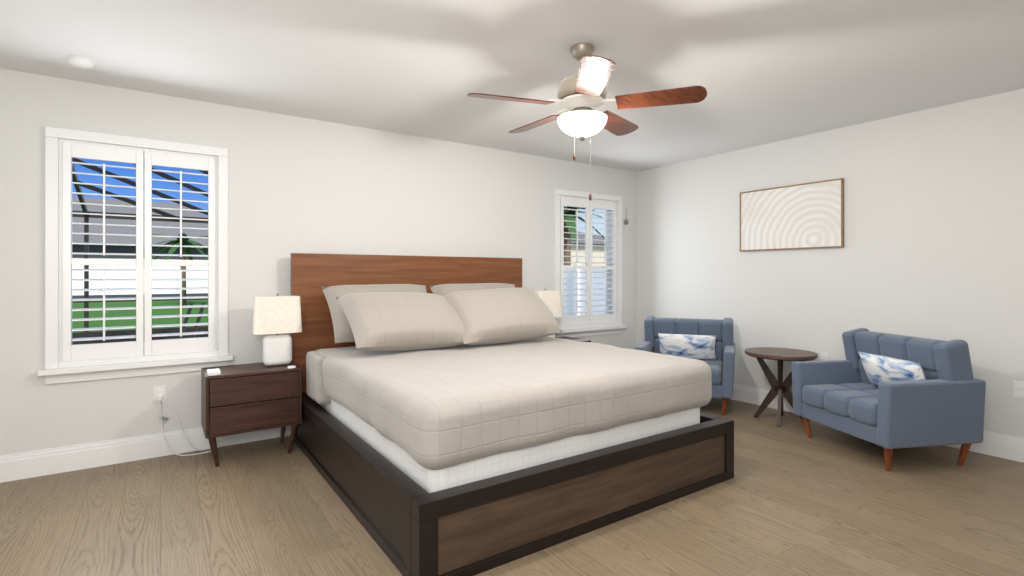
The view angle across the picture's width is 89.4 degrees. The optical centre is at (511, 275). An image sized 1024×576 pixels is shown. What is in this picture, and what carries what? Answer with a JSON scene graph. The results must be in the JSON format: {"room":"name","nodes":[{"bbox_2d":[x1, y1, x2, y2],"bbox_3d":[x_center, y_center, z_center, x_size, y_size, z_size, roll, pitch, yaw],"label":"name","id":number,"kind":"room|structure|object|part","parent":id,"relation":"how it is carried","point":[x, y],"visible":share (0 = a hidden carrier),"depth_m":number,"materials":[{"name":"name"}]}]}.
{"room":"bedroom","nodes":[
{"label":"bedroom","id":0,"kind":"room"},
{"bbox_2d":[0,68,636,455],"bbox_3d":[-1.198,0.000,4.721,6.900,2.600,0.150,0,0,-34],"label":"wall","id":1,"kind":"structure","parent":0,"point":[300,185],"depth_m":4.09,"materials":[{"name":"white paint"}]},
{"bbox_2d":[37,126,232,383],"bbox_3d":[-2.629,-0.128,3.699,1.105,1.675,0.225,0,0,-34],"label":"window","id":2,"kind":"structure","parent":1,"relation":"in","point":[143,354],"depth_m":3.63,"materials":[{"name":"white wood"}]},
{"bbox_2d":[0,426,290,482],"bbox_3d":[-1.152,1.218,4.652,6.600,0.165,0.016,0,0,-34],"label":"baseboard","id":3,"kind":"structure","parent":1,"relation":"attached to","point":[25,465],"depth_m":3.55,"materials":[{"name":"white wood"}]},
{"bbox_2d":[153,386,167,420],"bbox_3d":[-2.515,0.923,3.709,0.088,0.252,0.037,0,0,-34],"label":"electrical outlet","id":4,"kind":"object","parent":1,"relation":"attached to","point":[159,392],"visible":0.81,"depth_m":3.71,"materials":[{"name":"white plastic"}]},
{"bbox_2d":[159,400,210,455],"bbox_3d":[-2.348,1.093,3.753,0.350,0.408,0.100,0,0,-34],"label":"cord","id":5,"kind":"object","parent":4,"relation":"attached to","point":[165,439],"visible":0.94,"depth_m":3.69,"materials":[{"name":"white plastic"}]},
{"bbox_2d":[162,399,218,450],"bbox_3d":[-2.355,1.082,3.782,0.369,0.430,0.043,0,0,-34],"label":"cord","id":6,"kind":"object","parent":4,"relation":"attached to","point":[183,430],"visible":0.9,"depth_m":3.75,"materials":[{"name":"white plastic"}]},
{"bbox_2d":[554,188,626,336],"bbox_3d":[0.882,-0.128,6.094,1.105,1.675,0.225,0,0,-34],"label":"window","id":7,"kind":"structure","parent":1,"relation":"in","point":[589,323],"depth_m":6.06,"materials":[{"name":"white wood"}]},
{"bbox_2d":[0,397,1023,575],"bbox_3d":[0.309,1.360,2.511,6.900,0.120,5.500,0,0,-34],"label":"floor","id":8,"kind":"structure","parent":0,"point":[790,498],"depth_m":2.74,"materials":[{"name":"brown wood"}]},
{"bbox_2d":[201,361,301,466],"bbox_3d":[-1.896,0.990,3.769,0.605,0.630,0.435,0,0,-34],"label":"nightstand","id":9,"kind":"object","parent":8,"relation":"on","point":[242,398],"visible":0.94,"depth_m":3.59,"materials":[{"name":"brown wood"}]},
{"bbox_2d":[207,369,220,375],"bbox_3d":[-2.023,0.658,3.511,0.075,0.031,0.100,0,0,-34],"label":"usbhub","id":10,"kind":"object","parent":9,"relation":"on","point":[212,372],"visible":1,"depth_m":3.48,"materials":[{"name":"white plastic"}]},
{"bbox_2d":[252,293,301,365],"bbox_3d":[-1.760,0.406,3.884,0.330,0.537,0.200,0,0,-34],"label":"lamp","id":11,"kind":"object","parent":9,"relation":"on","point":[277,314],"visible":1,"depth_m":3.81,"materials":[{"name":"beige fabric"}]},
{"bbox_2d":[291,253,733,575],"bbox_3d":[-0.151,0.562,3.731,2.225,1.475,2.455,0,0,-34],"label":"bed","id":12,"kind":"object","parent":8,"relation":"on","point":[465,416],"visible":0.98,"depth_m":2.89,"materials":[{"name":"fabric"}]},
{"bbox_2d":[556,336,590,341],"bbox_3d":[0.458,0.990,5.375,0.605,0.630,0.435,0,0,-34],"label":"nightstand","id":13,"kind":"object","parent":8,"relation":"on","point":[575,339],"visible":0.12,"depth_m":5.43,"materials":[{"name":"brown wood"}]},
{"bbox_2d":[535,289,561,336],"bbox_3d":[0.343,0.406,5.318,0.330,0.537,0.200,0,0,-34],"label":"lamp","id":14,"kind":"object","parent":13,"relation":"on","point":[551,299],"visible":0.29,"depth_m":5.25,"materials":[{"name":"beige fabric"}]},
{"bbox_2d":[634,315,734,414],"bbox_3d":[1.754,0.871,5.213,0.907,0.870,0.769,0,0,24],"label":"armchair","id":15,"kind":"object","parent":8,"relation":"on","point":[710,343],"visible":0.62,"depth_m":5.21,"materials":[{"name":"fabric"}]},
{"bbox_2d":[745,347,817,426],"bbox_3d":[2.400,0.997,4.627,0.580,0.624,0.580,0,0,-34],"label":"side table","id":16,"kind":"object","parent":8,"relation":"on","point":[780,388],"visible":0.98,"depth_m":4.59,"materials":[{"name":"brown wood"}]},
{"bbox_2d":[792,328,985,470],"bbox_3d":[2.718,0.871,3.835,0.769,0.870,0.907,0,0,-10],"label":"armchair","id":17,"kind":"object","parent":8,"relation":"on","point":[888,393],"visible":1,"depth_m":3.52,"materials":[{"name":"fabric"}]},
{"bbox_2d":[0,0,1023,171],"bbox_3d":[0.309,-1.360,2.511,6.900,0.120,5.500,0,0,-34],"label":"ceiling","id":18,"kind":"structure","parent":0,"point":[762,72],"depth_m":3.12,"materials":[{"name":"white paint"}]},
{"bbox_2d":[66,55,94,67],"bbox_3d":[-2.604,-1.284,3.126,0.132,0.032,0.132,0,0,-34],"label":"smoke detector","id":19,"kind":"object","parent":18,"relation":"attached to","point":[80,61],"visible":1,"depth_m":3.10,"materials":[{"name":"white plastic"}]},
{"bbox_2d":[467,43,706,200],"bbox_3d":[0.369,-0.863,3.002,1.284,0.875,1.237,0,0,-34],"label":"ceiling fan","id":20,"kind":"object","parent":18,"relation":"hanging from","point":[582,95],"visible":1,"depth_m":2.86,"materials":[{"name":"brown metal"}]},
{"bbox_3d":[0.401,-0.848,2.961,0.284,0.108,0.284,0,0,-34],"label":"lamp shade","id":21,"kind":"part","parent":20,"relation":"part of","materials":[{"name":"white glass"}]},
{"bbox_2d":[637,88,1023,437],"bbox_3d":[3.139,0.000,4.351,0.150,2.600,5.350,0,0,-34],"label":"wall","id":22,"kind":"structure","parent":0,"point":[933,248],"depth_m":4.36,"materials":[{"name":"white paint"}]},
{"bbox_2d":[740,178,843,250],"bbox_3d":[2.629,-0.547,4.935,0.033,0.605,0.970,0,0,-34],"label":"framed artwork","id":23,"kind":"object","parent":22,"relation":"attached to","point":[804,216],"visible":0.94,"depth_m":4.87,"materials":[{"name":"fabric"}]},
{"bbox_2d":[820,353,828,360],"bbox_3d":[2.823,0.760,4.673,0.009,0.116,0.072,0,0,-34],"label":"electrical outlet","id":24,"kind":"object","parent":22,"relation":"attached to","point":[824,356],"visible":0.6,"depth_m":4.67,"materials":[{"name":"white plastic"}]},
{"bbox_2d":[732,384,1023,462],"bbox_3d":[3.033,1.218,4.359,0.016,0.165,5.184,0,0,-34],"label":"baseboard","id":25,"kind":"structure","parent":22,"relation":"attached to","point":[1002,446],"depth_m":3.76,"materials":[{"name":"white wood"}]},
{"bbox_2d":[1013,381,1023,398],"bbox_3d":[3.547,0.800,3.612,0.009,0.116,0.072,0,0,-34],"label":"electrical outlet","id":26,"kind":"object","parent":22,"relation":"attached to","point":[1018,389],"visible":1,"depth_m":3.62,"materials":[{"name":"white plastic"}]},
{"label":"outside","id":27,"kind":"structure","parent":0,"visible":0},
{"bbox_2d":[72,300,207,332],"bbox_3d":[-15.619,1.540,64.367,170.000,0.220,114.650,0,0,-34],"label":"ground","id":28,"kind":"structure","parent":27,"point":[122,313],"depth_m":19.60,"materials":[{"name":"green plant"}]},
{"bbox_2d":[72,158,207,344],"bbox_3d":[-5.825,-0.604,7.066,17.600,4.108,8.840,0,0,-34],"label":"cage","id":29,"kind":"object","parent":28,"relation":"on","point":[85,334],"visible":0.1,"depth_m":10.45,"materials":[{"name":"brown metal"}]},
{"bbox_2d":[72,196,207,259],"bbox_3d":[-33.710,-2.325,40.314,26.200,7.550,13.200,0,0,-34],"label":"house","id":30,"kind":"structure","parent":28,"relation":"on","point":[79,228],"depth_m":38.83,"materials":[{"name":"grey"}]},
{"bbox_2d":[152,233,207,304],"bbox_3d":[-15.882,-0.239,24.988,3.432,3.378,3.433,0,0,-34],"label":"palm","id":31,"kind":"object","parent":28,"relation":"on","point":[185,250],"visible":0.5,"depth_m":24.90,"materials":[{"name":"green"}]},
{"bbox_2d":[72,258,605,315],"bbox_3d":[10.898,0.225,34.368,140.000,2.450,34.300,0,0,-34],"label":"fence","id":32,"kind":"object","parent":28,"relation":"on","point":[123,284],"visible":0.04,"depth_m":31.06,"materials":[{"name":"white"}]},
{"bbox_2d":[564,206,603,264],"bbox_3d":[1.588,-0.301,14.997,3.030,3.502,3.031,0,0,-34],"label":"palm","id":33,"kind":"object","parent":28,"relation":"on","point":[570,230],"visible":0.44,"depth_m":14.84,"materials":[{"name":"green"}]},
{"bbox_2d":[571,231,605,265],"bbox_3d":[5.699,-2.075,64.171,20.200,7.050,14.200,0,0,-34],"label":"house","id":34,"kind":"structure","parent":28,"relation":"on","point":[582,248],"depth_m":58.81,"materials":[{"name":"beige paint"}]}
]}

